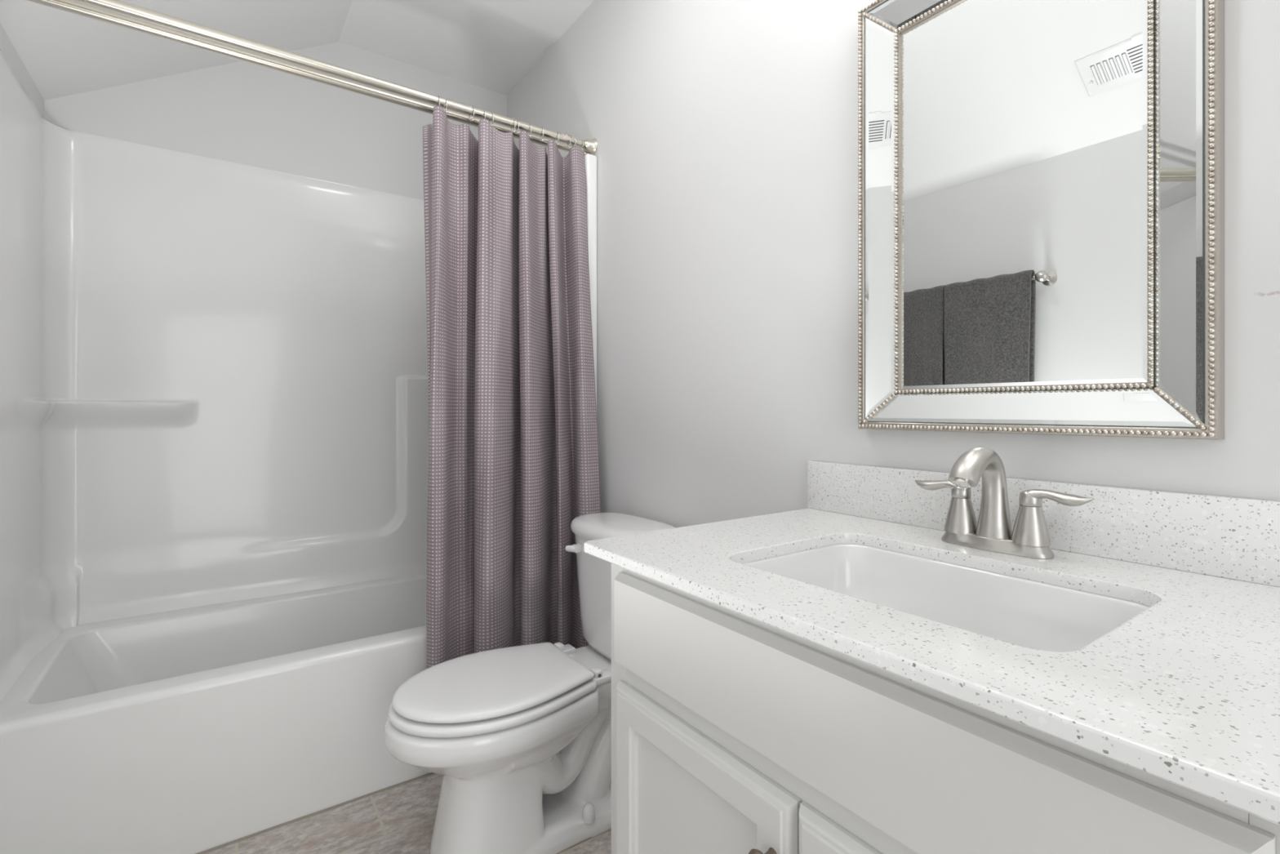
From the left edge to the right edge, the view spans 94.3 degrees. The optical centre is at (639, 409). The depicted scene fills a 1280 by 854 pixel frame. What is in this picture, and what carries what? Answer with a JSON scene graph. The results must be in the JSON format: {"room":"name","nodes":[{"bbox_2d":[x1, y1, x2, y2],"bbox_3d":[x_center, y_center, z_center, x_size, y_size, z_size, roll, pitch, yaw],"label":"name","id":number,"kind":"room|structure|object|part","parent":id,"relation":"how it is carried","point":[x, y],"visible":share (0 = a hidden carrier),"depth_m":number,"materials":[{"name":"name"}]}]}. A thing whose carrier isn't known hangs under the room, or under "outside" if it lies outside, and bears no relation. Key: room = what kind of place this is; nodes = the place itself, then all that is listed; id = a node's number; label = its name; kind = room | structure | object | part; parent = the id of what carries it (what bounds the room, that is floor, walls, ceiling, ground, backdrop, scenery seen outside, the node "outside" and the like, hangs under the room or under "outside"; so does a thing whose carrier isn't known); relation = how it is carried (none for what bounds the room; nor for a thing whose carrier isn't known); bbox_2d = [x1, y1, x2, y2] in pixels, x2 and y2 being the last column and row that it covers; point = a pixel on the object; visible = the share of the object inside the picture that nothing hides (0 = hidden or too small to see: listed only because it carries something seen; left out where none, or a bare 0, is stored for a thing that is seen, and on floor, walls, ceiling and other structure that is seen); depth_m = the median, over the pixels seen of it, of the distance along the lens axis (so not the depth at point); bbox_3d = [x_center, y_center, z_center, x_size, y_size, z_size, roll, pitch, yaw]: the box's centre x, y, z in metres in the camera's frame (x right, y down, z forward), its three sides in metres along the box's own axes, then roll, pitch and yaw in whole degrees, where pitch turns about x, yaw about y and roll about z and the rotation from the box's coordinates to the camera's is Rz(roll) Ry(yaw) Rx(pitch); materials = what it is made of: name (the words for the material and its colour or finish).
{"room":"bathroom","nodes":[
{"label":"bathroom","id":0,"kind":"room"},
{"bbox_2d":[0,22,44,118],"bbox_3d":[-0.754,0.055,0.202,0.100,2.090,4.002,0,0,-35],"label":"wall","id":1,"kind":"structure","parent":0,"point":[6,47],"depth_m":1.64,"materials":[{"name":"white paint"}]},
{"bbox_2d":[44,41,506,199],"bbox_3d":[-1.313,-0.226,2.320,1.635,2.652,0.100,0,0,-35],"label":"wall","id":2,"kind":"structure","parent":0,"point":[241,112],"depth_m":2.25,"materials":[{"name":"white paint"}]},
{"bbox_2d":[0,0,594,100],"bbox_3d":[-0.128,-1.232,0.646,1.635,0.640,4.002,0,0,-35],"label":"ceiling","id":3,"kind":"structure","parent":0,"point":[491,45],"depth_m":2.11,"materials":[{"name":"white paint"}]},
{"bbox_2d":[204,773,611,853],"bbox_3d":[-0.116,1.150,0.716,1.735,0.100,4.102,0,0,-35],"label":"floor","id":4,"kind":"structure","parent":0,"point":[401,819],"depth_m":1.54,"materials":[{"name":"tile"}]},
{"bbox_2d":[0,48,596,853],"bbox_3d":[-1.007,0.103,1.974,1.533,1.991,0.813,0,0,-35],"label":"bathtub","id":5,"kind":"object","parent":4,"relation":"on","point":[214,393],"visible":0.62,"depth_m":1.96,"materials":[{"name":"white plastic"}]},
{"bbox_2d":[0,572,431,853],"bbox_3d":[-1.019,0.888,1.991,1.527,0.421,0.764,0,0,-35],"label":"tub basin","id":6,"kind":"object","parent":5,"relation":"in","point":[194,726],"depth_m":1.56,"materials":[{"name":"white plastic"}]},
{"bbox_2d":[195,772,434,853],"bbox_3d":[-0.815,1.100,1.664,1.450,0.009,0.011,0,0,-35],"label":"trim","id":7,"kind":"structure","parent":5,"relation":"attached to","point":[429,773],"depth_m":1.61,"materials":[{"name":"beige"}]},
{"bbox_2d":[383,511,675,853],"bbox_3d":[-0.262,0.712,1.563,0.770,0.777,0.414,0,0,-35],"label":"toilet","id":8,"kind":"object","parent":4,"relation":"on","point":[518,737],"visible":0.81,"depth_m":1.44,"materials":[{"name":"white ceramic"}]},
{"bbox_3d":[-0.375,0.705,1.488,0.474,0.024,0.362,0,0,-35],"label":"seat","id":9,"kind":"part","parent":8,"relation":"part of","materials":[{"name":"white plastic"}]},
{"bbox_3d":[-0.375,0.676,1.488,0.460,0.020,0.348,0,0,-35],"label":"lid","id":10,"kind":"part","parent":8,"relation":"part of","materials":[{"name":"white plastic"}]},
{"bbox_3d":[-0.195,0.408,1.747,0.035,0.028,0.046,0,0,-35],"label":"flush lever","id":11,"kind":"part","parent":8,"relation":"part of","materials":[{"name":"white plastic"}]},
{"bbox_3d":[-0.041,0.535,1.724,0.206,0.340,0.386,0,0,-35],"label":"tank","id":12,"kind":"part","parent":8,"relation":"part of","materials":[{"name":"white ceramic"}]},
{"bbox_3d":[-0.046,0.344,1.721,0.228,0.043,0.404,0,0,-35],"label":"tank lid","id":13,"kind":"part","parent":8,"relation":"part of","materials":[{"name":"white ceramic"}]},
{"bbox_2d":[611,563,1279,853],"bbox_3d":[0.386,0.668,0.812,0.600,0.863,0.800,0,0,-35],"label":"vanity cabinet","id":14,"kind":"object","parent":4,"relation":"on","point":[733,732],"visible":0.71,"depth_m":0.63,"materials":[{"name":"white paint"}]},
{"bbox_3d":[0.071,0.706,0.814,0.004,0.420,0.250,0,0,-35],"label":"panel","id":15,"kind":"part","parent":14,"relation":"part of","materials":[{"name":"white paint"}]},
{"bbox_3d":[0.068,0.706,0.812,0.020,0.533,0.364,0,0,-35],"label":"door","id":16,"kind":"part","parent":14,"relation":"part of","materials":[{"name":"white paint"}]},
{"bbox_3d":[0.139,0.507,0.668,0.031,0.029,0.029,0,0,-35],"label":"knob","id":17,"kind":"part","parent":14,"relation":"part of","materials":[{"name":"brown metal"}]},
{"bbox_3d":[0.280,0.706,0.512,0.020,0.533,0.362,0,0,-35],"label":"door","id":18,"kind":"part","parent":14,"relation":"part of","materials":[{"name":"white paint"}]},
{"bbox_2d":[583,460,1279,825],"bbox_3d":[0.389,0.176,0.815,0.595,0.122,0.844,0,0,-35],"label":"countertop","id":19,"kind":"structure","parent":14,"relation":"on","point":[1184,692],"depth_m":0.67,"materials":[{"name":"stone"}]},
{"bbox_2d":[742,543,1150,651],"bbox_3d":[0.373,0.307,0.795,0.348,0.140,0.479,0,0,-35],"label":"sink","id":20,"kind":"object","parent":19,"relation":"in","point":[1021,611],"visible":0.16,"depth_m":0.89,"materials":[{"name":"white ceramic"}]},
{"bbox_2d":[915,447,1093,559],"bbox_3d":[0.560,0.139,0.939,0.181,0.160,0.194,0,0,8],"label":"faucet","id":21,"kind":"object","parent":19,"relation":"on","point":[1029,537],"visible":1,"depth_m":0.91,"materials":[{"name":"silver metal"}]},
{"bbox_3d":[0.512,0.132,1.008,0.029,0.026,0.094,0,0,-35],"label":"lever","id":22,"kind":"part","parent":21,"relation":"part of","materials":[{"name":"silver metal"}]},
{"bbox_3d":[0.530,0.173,0.981,0.050,0.056,0.050,0,0,-35],"label":"handle","id":23,"kind":"part","parent":21,"relation":"part of","materials":[{"name":"silver metal"}]},
{"bbox_3d":[0.525,0.132,0.914,0.139,0.147,0.052,0,0,-35],"label":"spout","id":24,"kind":"part","parent":21,"relation":"part of","materials":[{"name":"silver metal"}]},
{"bbox_3d":[0.560,0.209,0.939,0.058,0.020,0.161,0,0,-35],"label":"plate","id":25,"kind":"part","parent":21,"relation":"part of","materials":[{"name":"silver metal"}]},
{"bbox_3d":[0.590,0.173,0.897,0.050,0.056,0.050,0,0,-35],"label":"handle","id":26,"kind":"part","parent":21,"relation":"part of","materials":[{"name":"silver metal"}]},
{"bbox_3d":[0.609,0.132,0.871,0.029,0.026,0.094,0,0,-35],"label":"lever","id":27,"kind":"part","parent":21,"relation":"part of","materials":[{"name":"silver metal"}]},
{"bbox_2d":[506,0,1279,527],"bbox_3d":[0.551,-0.226,1.188,0.100,2.652,4.102,0,0,-35],"label":"wall","id":28,"kind":"structure","parent":0,"point":[726,131],"depth_m":1.47,"materials":[{"name":"paint"}]},
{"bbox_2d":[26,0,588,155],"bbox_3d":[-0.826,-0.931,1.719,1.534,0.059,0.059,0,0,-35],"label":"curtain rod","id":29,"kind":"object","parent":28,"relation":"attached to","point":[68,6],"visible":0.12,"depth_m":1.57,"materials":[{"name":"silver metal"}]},
{"bbox_2d":[74,0,597,155],"bbox_3d":[-0.791,-0.932,1.670,1.534,0.059,0.059,0,0,-35],"label":"curtain rod","id":30,"kind":"object","parent":28,"relation":"attached to","point":[590,146],"visible":0.98,"depth_m":1.60,"materials":[{"name":"silver metal"}]},
{"bbox_2d":[444,97,448,114],"bbox_3d":[-0.592,-0.923,1.811,0.008,0.053,0.040,0,0,-26],"label":"curtain ring","id":31,"kind":"object","parent":30,"relation":"hanging from","point":[446,108],"visible":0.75,"depth_m":1.80,"materials":[{"name":"silver metal"}]},
{"bbox_2d":[468,105,474,121],"bbox_3d":[-0.526,-0.923,1.857,0.008,0.053,0.040,0,0,-39],"label":"curtain ring","id":32,"kind":"object","parent":30,"relation":"hanging from","point":[473,119],"visible":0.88,"depth_m":1.85,"materials":[{"name":"silver metal"}]},
{"bbox_2d":[511,117,515,133],"bbox_3d":[-0.414,-0.923,1.937,0.008,0.053,0.040,0,0,-31],"label":"curtain ring","id":33,"kind":"object","parent":30,"relation":"hanging from","point":[513,131],"visible":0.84,"depth_m":1.93,"materials":[{"name":"silver metal"}]},
{"bbox_2d":[515,119,519,134],"bbox_3d":[-0.401,-0.923,1.946,0.008,0.053,0.040,0,0,-23],"label":"curtain ring","id":34,"kind":"object","parent":30,"relation":"hanging from","point":[517,132],"visible":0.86,"depth_m":1.93,"materials":[{"name":"silver metal"}]},
{"bbox_2d":[857,0,1224,439],"bbox_3d":[0.605,-0.385,0.994,0.035,0.848,0.534,0,0,-35],"label":"wall mirror","id":35,"kind":"object","parent":28,"relation":"attached to","point":[1041,183],"visible":1,"depth_m":0.96,"materials":[{"name":"silver metal"}]},
{"bbox_2d":[864,17,896,418],"bbox_3d":[0.475,-0.385,1.176,0.061,0.819,0.001,0,0,36],"label":"mirror","id":36,"kind":"object","parent":35,"relation":"attached to","point":[880,33],"depth_m":1.18,"materials":[{"name":"clear glass"}]},
{"bbox_2d":[866,0,947,29],"bbox_3d":[0.605,-0.766,0.994,0.020,0.058,0.505,0,0,-35],"label":"mirror","id":37,"kind":"object","parent":35,"relation":"attached to","point":[881,14],"depth_m":1.14,"materials":[{"name":"clear glass"}]},
{"bbox_3d":[0.616,-0.385,1.002,0.001,0.692,0.378,0,0,-35],"label":"mirror pane","id":38,"kind":"part","parent":35,"relation":"part of","materials":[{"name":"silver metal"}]},
{"bbox_2d":[866,386,1198,428],"bbox_3d":[0.605,-0.003,0.994,0.020,0.058,0.505,0,0,-35],"label":"mirror","id":39,"kind":"object","parent":35,"relation":"attached to","point":[887,407],"depth_m":0.95,"materials":[{"name":"clear glass"}]},
{"bbox_2d":[1153,0,1204,424],"bbox_3d":[0.734,-0.385,0.811,0.001,0.819,0.061,0,0,-16],"label":"mirror","id":40,"kind":"object","parent":35,"relation":"attached to","point":[1179,25],"depth_m":0.81,"materials":[{"name":"clear glass"}]},
{"bbox_2d":[807,460,1279,586],"bbox_3d":[0.624,0.167,0.981,0.020,0.104,0.844,0,0,-35],"label":"backsplash","id":41,"kind":"structure","parent":28,"relation":"attached to","point":[1230,537],"depth_m":0.86,"materials":[{"name":"stone"}]},
{"label":"curtain ring","id":42,"kind":"object","parent":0,"visible":0},
{"bbox_2d":[422,106,600,668],"bbox_3d":[-0.402,-0.039,1.913,0.580,1.729,0.205,0,0,-35],"label":"shower curtain","id":43,"kind":"object","parent":42,"relation":"hanging from","point":[513,460],"visible":0.99,"depth_m":1.87,"materials":[{"name":"fabric"}]}
]}

